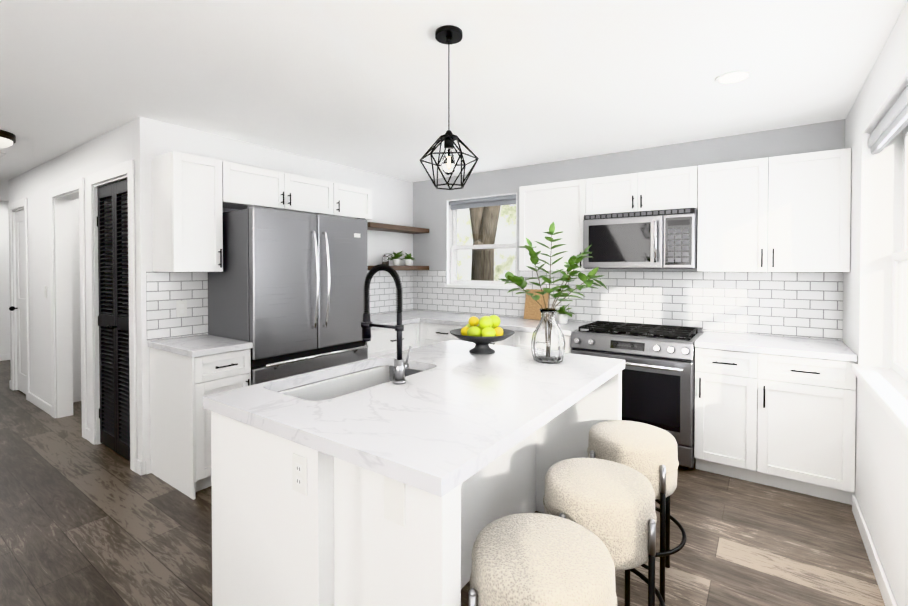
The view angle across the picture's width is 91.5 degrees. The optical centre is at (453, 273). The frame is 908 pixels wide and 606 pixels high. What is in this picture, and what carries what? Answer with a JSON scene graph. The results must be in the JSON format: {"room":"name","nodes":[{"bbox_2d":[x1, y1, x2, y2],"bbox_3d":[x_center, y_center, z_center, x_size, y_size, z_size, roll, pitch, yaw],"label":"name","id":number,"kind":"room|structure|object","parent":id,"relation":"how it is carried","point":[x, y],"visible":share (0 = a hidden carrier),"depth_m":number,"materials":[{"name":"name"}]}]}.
{"room":"kitchen","nodes":[
{"label":"kitchen","id":0,"kind":"room"},
{"bbox_2d":[0,200,9,354],"bbox_3d":[-7.606,0.114,6.045,0.200,2.460,7.100,1,1,35],"label":"wall","id":1,"kind":"structure","parent":0,"point":[4,295],"depth_m":6.83,"materials":[{"name":"paint"}]},
{"bbox_2d":[8,121,130,428],"bbox_3d":[-3.728,0.140,4.229,3.668,2.458,0.120,1,1,35],"label":"wall","id":2,"kind":"structure","parent":0,"point":[109,149],"depth_m":3.84,"materials":[{"name":"paint"}]},
{"bbox_2d":[9,210,25,393],"bbox_3d":[-4.864,0.317,4.967,0.590,2.060,0.107,1,1,35],"label":"hall door","id":3,"kind":"structure","parent":2,"relation":"in","point":[20,301],"depth_m":5.06,"materials":[{"name":"white wood"}]},
{"bbox_2d":[44,286,46,297],"bbox_3d":[-4.014,0.177,4.351,0.070,0.120,0.009,1,1,35],"label":"switch plate","id":4,"kind":"object","parent":2,"relation":"attached to","point":[45,290],"visible":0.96,"depth_m":4.34,"materials":[{"name":"white plastic"}]},
{"bbox_2d":[97,179,129,460],"bbox_3d":[-2.584,0.340,3.365,0.732,2.058,0.076,1,1,35],"label":"door","id":5,"kind":"structure","parent":2,"relation":"in","point":[114,408],"depth_m":3.38,"materials":[{"name":"black paint"}]},
{"bbox_2d":[0,160,896,605],"bbox_3d":[-3.432,0.297,3.090,10.030,2.175,7.100,1,1,35],"label":"trim","id":6,"kind":"structure","parent":2,"relation":"attached to","point":[62,196],"depth_m":3.69,"materials":[{"name":"white wood"}]},
{"bbox_2d":[131,117,412,474],"bbox_3d":[-1.380,0.140,4.237,0.150,2.458,2.848,1,1,35],"label":"wall","id":7,"kind":"structure","parent":0,"point":[392,200],"depth_m":3.39,"materials":[{"name":"paint"}]},
{"bbox_2d":[152,151,222,271],"bbox_3d":[-1.858,-0.410,3.106,0.365,0.790,0.322,1,1,35],"label":"upper cabinet","id":8,"kind":"object","parent":7,"relation":"attached to","point":[187,219],"visible":1,"depth_m":3.01,"materials":[{"name":"white wood"}]},
{"bbox_2d":[146,270,412,340],"bbox_3d":[-1.309,0.209,4.202,0.008,0.478,2.812,1,1,35],"label":"wall tiles","id":9,"kind":"structure","parent":7,"relation":"attached to","point":[165,291],"depth_m":3.28,"materials":[{"name":"white tile"}]},
{"bbox_2d":[176,300,186,316],"bbox_3d":[-1.988,0.253,3.230,0.008,0.116,0.072,1,1,35],"label":"outlet","id":10,"kind":"object","parent":9,"relation":"attached to","point":[181,308],"visible":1,"depth_m":3.23,"materials":[{"name":"white plastic"}]},
{"bbox_2d":[222,161,371,219],"bbox_3d":[-1.343,-0.670,3.830,0.365,0.290,1.455,1,1,35],"label":"upper cabinet","id":11,"kind":"object","parent":7,"relation":"attached to","point":[244,187],"visible":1,"depth_m":3.59,"materials":[{"name":"white wood"}]},
{"bbox_2d":[367,222,428,233],"bbox_3d":[-0.668,-0.500,4.877,0.258,0.050,0.950,1,1,35],"label":"floating shelf","id":12,"kind":"object","parent":7,"relation":"attached to","point":[391,228],"visible":0.75,"depth_m":4.79,"materials":[{"name":"brown wood"}]},
{"bbox_2d":[368,266,428,269],"bbox_3d":[-0.619,-0.067,4.946,0.252,0.048,0.790,1,1,35],"label":"floating shelf","id":13,"kind":"object","parent":7,"relation":"attached to","point":[409,267],"visible":0.54,"depth_m":4.90,"materials":[{"name":"brown wood"}]},
{"bbox_2d":[382,254,388,265],"bbox_3d":[-0.743,-0.154,4.794,0.074,0.130,0.074,1,1,35],"label":"jar","id":14,"kind":"object","parent":13,"relation":"on","point":[385,258],"visible":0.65,"depth_m":4.76,"materials":[{"name":"clear glass"}]},
{"bbox_2d":[387,251,403,265],"bbox_3d":[-0.651,-0.173,4.908,0.226,0.164,0.226,1,1,35],"label":"potted plant","id":15,"kind":"object","parent":13,"relation":"on","point":[395,257],"visible":0.98,"depth_m":4.89,"materials":[{"name":"white ceramic"}]},
{"bbox_2d":[403,253,414,265],"bbox_3d":[-0.510,-0.169,5.092,0.162,0.150,0.144,1,1,35],"label":"potted plant","id":16,"kind":"object","parent":13,"relation":"on","point":[408,258],"visible":1,"depth_m":5.06,"materials":[{"name":"white ceramic"}]},
{"bbox_2d":[0,360,884,605],"bbox_3d":[-3.432,1.435,3.106,10.430,0.100,7.500,1,1,35],"label":"floor","id":17,"kind":"structure","parent":0,"point":[84,522],"depth_m":2.34,"materials":[{"name":"brown wood"}]},
{"bbox_2d":[148,334,252,499],"bbox_3d":[-1.738,0.926,3.040,0.660,0.920,0.393,1,1,35],"label":"base cabinet","id":18,"kind":"object","parent":17,"relation":"on","point":[188,373],"visible":0.79,"depth_m":2.86,"materials":[{"name":"white painted wood"},{"name":"white quartz"},{"name":"black metal"}]},
{"bbox_2d":[208,205,367,384],"bbox_3d":[-1.285,0.444,3.605,0.717,1.847,1.060,1,1,35],"label":"refrigerator","id":19,"kind":"object","parent":17,"relation":"on","point":[285,293],"visible":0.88,"depth_m":3.27,"materials":[{"name":"grey metal"}]},
{"bbox_2d":[365,322,419,358],"bbox_3d":[-0.796,0.928,4.369,0.660,0.878,0.730,1,1,35],"label":"base cabinet","id":20,"kind":"object","parent":17,"relation":"on","point":[383,341],"visible":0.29,"depth_m":4.15,"materials":[{"name":"white wood"}]},
{"bbox_2d":[370,314,419,329],"bbox_3d":[-0.813,0.468,4.350,0.645,0.040,0.690,1,1,35],"label":"countertop","id":21,"kind":"structure","parent":20,"relation":"on","point":[384,319],"depth_m":4.35,"materials":[{"name":"white stone"}]},
{"bbox_2d":[211,368,624,605],"bbox_3d":[-0.036,0.955,2.049,1.150,0.890,1.607,1,1,35],"label":"kitchen island","id":22,"kind":"object","parent":17,"relation":"on","point":[366,482],"depth_m":1.42,"materials":[{"name":"white painted wood"},{"name":"white quartz"}]},
{"bbox_2d":[203,340,624,499],"bbox_3d":[-0.022,0.487,2.037,1.145,0.046,1.640,1,1,35],"label":"island countertop","id":23,"kind":"structure","parent":22,"relation":"on","point":[451,419],"depth_m":1.56,"materials":[{"name":"white stone"}]},
{"bbox_2d":[279,364,418,399],"bbox_3d":[-0.441,0.611,2.041,0.424,0.226,0.784,1,1,35],"label":"sink","id":24,"kind":"object","parent":23,"relation":"in","point":[326,386],"depth_m":2.20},
{"bbox_2d":[361,264,411,383],"bbox_3d":[-0.306,0.210,1.962,0.255,0.510,0.085,1,1,35],"label":"spring faucet","id":25,"kind":"object","parent":23,"relation":"on","point":[401,365],"visible":1,"depth_m":1.90,"materials":[{"name":"black metal"}]},
{"bbox_2d":[450,315,514,353],"bbox_3d":[0.165,0.348,2.589,0.380,0.216,0.380,1,1,35],"label":"fruit bowl","id":26,"kind":"object","parent":23,"relation":"on","point":[485,332],"visible":1,"depth_m":2.52,"materials":[{"name":"grey"}]},
{"bbox_2d":[499,221,606,363],"bbox_3d":[0.525,0.096,2.332,0.579,0.728,0.339,1,1,35],"label":"vase","id":27,"kind":"object","parent":23,"relation":"on","point":[548,343],"visible":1,"depth_m":2.28,"materials":[{"name":"clear"}]},
{"bbox_2d":[420,322,571,352],"bbox_3d":[0.217,0.927,4.457,2.210,0.878,0.660,1,1,35],"label":"base cabinet","id":28,"kind":"object","parent":17,"relation":"on","point":[432,333],"visible":0.17,"depth_m":4.27,"materials":[{"name":"white wood"}]},
{"bbox_2d":[382,310,589,335],"bbox_3d":[0.220,0.466,4.455,2.210,0.040,0.649,1,1,35],"label":"countertop","id":29,"kind":"structure","parent":28,"relation":"on","point":[506,322],"depth_m":4.27,"materials":[{"name":"white stone"}]},
{"bbox_2d":[524,289,548,319],"bbox_3d":[0.811,0.302,4.365,0.240,0.296,0.078,1,1,35],"label":"cutting board","id":30,"kind":"object","parent":29,"relation":"on","point":[532,309],"visible":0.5,"depth_m":4.36,"materials":[{"name":"brown wood"}]},
{"bbox_2d":[556,304,573,323],"bbox_3d":[1.004,0.357,4.046,0.223,0.188,0.219,1,1,35],"label":"potted plant","id":31,"kind":"object","parent":29,"relation":"on","point":[563,314],"visible":0.98,"depth_m":4.00,"materials":[{"name":"white ceramic"}]},
{"bbox_2d":[469,513,616,605],"bbox_3d":[0.239,1.077,1.216,0.459,0.668,0.459,1,1,35],"label":"counter stool","id":32,"kind":"object","parent":17,"relation":"on","point":[530,559],"visible":1,"depth_m":1.14,"materials":[{"name":"fabric"}]},
{"bbox_2d":[543,458,664,605],"bbox_3d":[0.525,1.071,1.620,0.459,0.668,0.459,1,1,35],"label":"counter stool","id":33,"kind":"object","parent":17,"relation":"on","point":[610,505],"visible":0.69,"depth_m":1.48,"materials":[{"name":"fabric"}]},
{"bbox_2d":[587,420,686,605],"bbox_3d":[0.824,1.065,2.058,0.459,0.668,0.459,1,1,35],"label":"counter stool","id":34,"kind":"object","parent":17,"relation":"on","point":[648,452],"visible":0.62,"depth_m":1.92,"materials":[{"name":"fabric"}]},
{"bbox_2d":[570,320,703,469],"bbox_3d":[1.449,0.903,3.525,0.869,0.952,0.736,1,1,35],"label":"gas range","id":35,"kind":"object","parent":17,"relation":"on","point":[658,381],"visible":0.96,"depth_m":3.20,"materials":[{"name":"grey metal"}]},
{"bbox_2d":[694,347,855,504],"bbox_3d":[2.178,0.946,3.068,0.836,0.878,0.660,1,1,35],"label":"base cabinet","id":36,"kind":"object","parent":17,"relation":"on","point":[783,422],"visible":0.98,"depth_m":2.81,"materials":[{"name":"white wood"}]},
{"bbox_2d":[694,331,856,361],"bbox_3d":[2.182,0.485,3.068,0.836,0.040,0.645,1,1,35],"label":"countertop","id":37,"kind":"structure","parent":36,"relation":"on","point":[838,350],"depth_m":2.93,"materials":[{"name":"white stone"}]},
{"bbox_2d":[0,0,906,200],"bbox_3d":[-3.432,-1.125,3.071,10.430,0.100,7.500,1,1,35],"label":"ceiling","id":38,"kind":"structure","parent":0,"point":[360,84],"depth_m":2.34,"materials":[{"name":"paint"}]},
{"bbox_2d":[0,130,15,147],"bbox_3d":[-3.548,-1.023,3.350,0.330,0.110,0.330,1,1,35],"label":"flush-mount ceiling light","id":39,"kind":"object","parent":38,"relation":"attached to","point":[7,139],"visible":1,"depth_m":3.37,"materials":[{"name":"brown metal"}]},
{"bbox_2d":[420,25,478,189],"bbox_3d":[-0.022,-0.720,1.947,0.228,0.678,0.263,1,1,35],"label":"pendant lamp","id":40,"kind":"object","parent":38,"relation":"hanging from","point":[448,35],"visible":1,"depth_m":1.93,"materials":[{"name":"black metal"}]},
{"bbox_2d":[715,70,751,83],"bbox_3d":[1.508,-1.061,2.389,0.170,0.008,0.170,1,1,35],"label":"recessed light","id":41,"kind":"object","parent":38,"relation":"in","point":[735,76],"visible":1,"depth_m":2.38,"materials":[{"name":"white plastic"}]},
{"bbox_2d":[413,119,844,340],"bbox_3d":[-1.322,0.114,6.066,10.430,2.460,0.200,1,1,35],"label":"wall","id":42,"kind":"structure","parent":0,"point":[429,212],"depth_m":4.01,"materials":[{"name":"paint"}]},
{"bbox_2d":[444,192,517,288],"bbox_3d":[0.330,-0.342,4.871,0.920,0.995,0.230,1,1,35],"label":"window","id":43,"kind":"structure","parent":42,"relation":"in","point":[452,246],"depth_m":4.92,"materials":[{"name":"white"}]},
{"bbox_2d":[519,179,592,270],"bbox_3d":[0.954,-0.424,4.097,0.632,0.790,0.365,1,1,35],"label":"upper cabinet","id":44,"kind":"object","parent":42,"relation":"attached to","point":[543,207],"visible":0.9,"depth_m":3.98,"materials":[{"name":"white wood"}]},
{"bbox_2d":[413,270,842,339],"bbox_3d":[1.110,0.208,4.216,3.921,0.478,0.008,1,1,35],"label":"wall tile","id":45,"kind":"structure","parent":42,"relation":"attached to","point":[801,304],"depth_m":3.64,"materials":[{"name":"white tile"}]},
{"bbox_2d":[586,166,697,214],"bbox_3d":[1.557,-0.656,3.666,0.840,0.315,0.365,1,1,35],"label":"upper cabinet","id":46,"kind":"object","parent":42,"relation":"attached to","point":[674,188],"visible":0.79,"depth_m":3.52,"materials":[{"name":"white wood"}]},
{"bbox_2d":[583,208,697,268],"bbox_3d":[1.523,-0.269,3.624,0.834,0.452,0.466,1,1,35],"label":"microwave","id":47,"kind":"object","parent":46,"relation":"attached to","point":[660,239],"visible":1,"depth_m":3.45,"materials":[{"name":"grey metal"}]},
{"bbox_2d":[697,148,850,271],"bbox_3d":[2.253,-0.411,3.176,0.860,0.790,0.365,1,1,35],"label":"upper cabinet","id":48,"kind":"object","parent":42,"relation":"attached to","point":[788,213],"visible":1,"depth_m":3.03,"materials":[{"name":"white wood"}]},
{"bbox_2d":[843,0,907,605],"bbox_3d":[0.683,0.197,0.050,0.200,2.460,7.300,1,1,35],"label":"wall","id":49,"kind":"structure","parent":0,"point":[881,468],"depth_m":2.12,"materials":[{"name":"paint"}]},
{"bbox_2d":[851,66,907,438],"bbox_3d":[1.897,-0.112,1.784,0.230,1.370,1.740,1,1,35],"label":"window","id":50,"kind":"structure","parent":49,"relation":"in","point":[880,370],"depth_m":2.44,"materials":[{"name":"white"}]},
{"bbox_2d":[868,85,907,153],"bbox_3d":[1.867,-0.722,1.796,0.052,0.122,1.668,1,1,35],"label":"roman shade","id":51,"kind":"object","parent":50,"relation":"attached to","point":[890,126],"visible":1,"depth_m":2.08,"materials":[{"name":"white fabric"}]},
{"label":"outside","id":52,"kind":"structure","parent":0,"visible":0},
{"bbox_2d":[469,205,500,280],"bbox_3d":[0.704,-0.528,7.564,2.290,4.712,0.822,1,1,35],"label":"tree","id":53,"kind":"object","parent":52,"point":[480,233],"depth_m":7.31,"materials":[{"name":"brown plant"}]},
{"bbox_2d":[457,204,515,280],"bbox_3d":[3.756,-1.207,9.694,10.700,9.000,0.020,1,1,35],"label":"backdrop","id":54,"kind":"structure","parent":52,"point":[505,238],"depth_m":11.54,"materials":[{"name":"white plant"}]}
]}

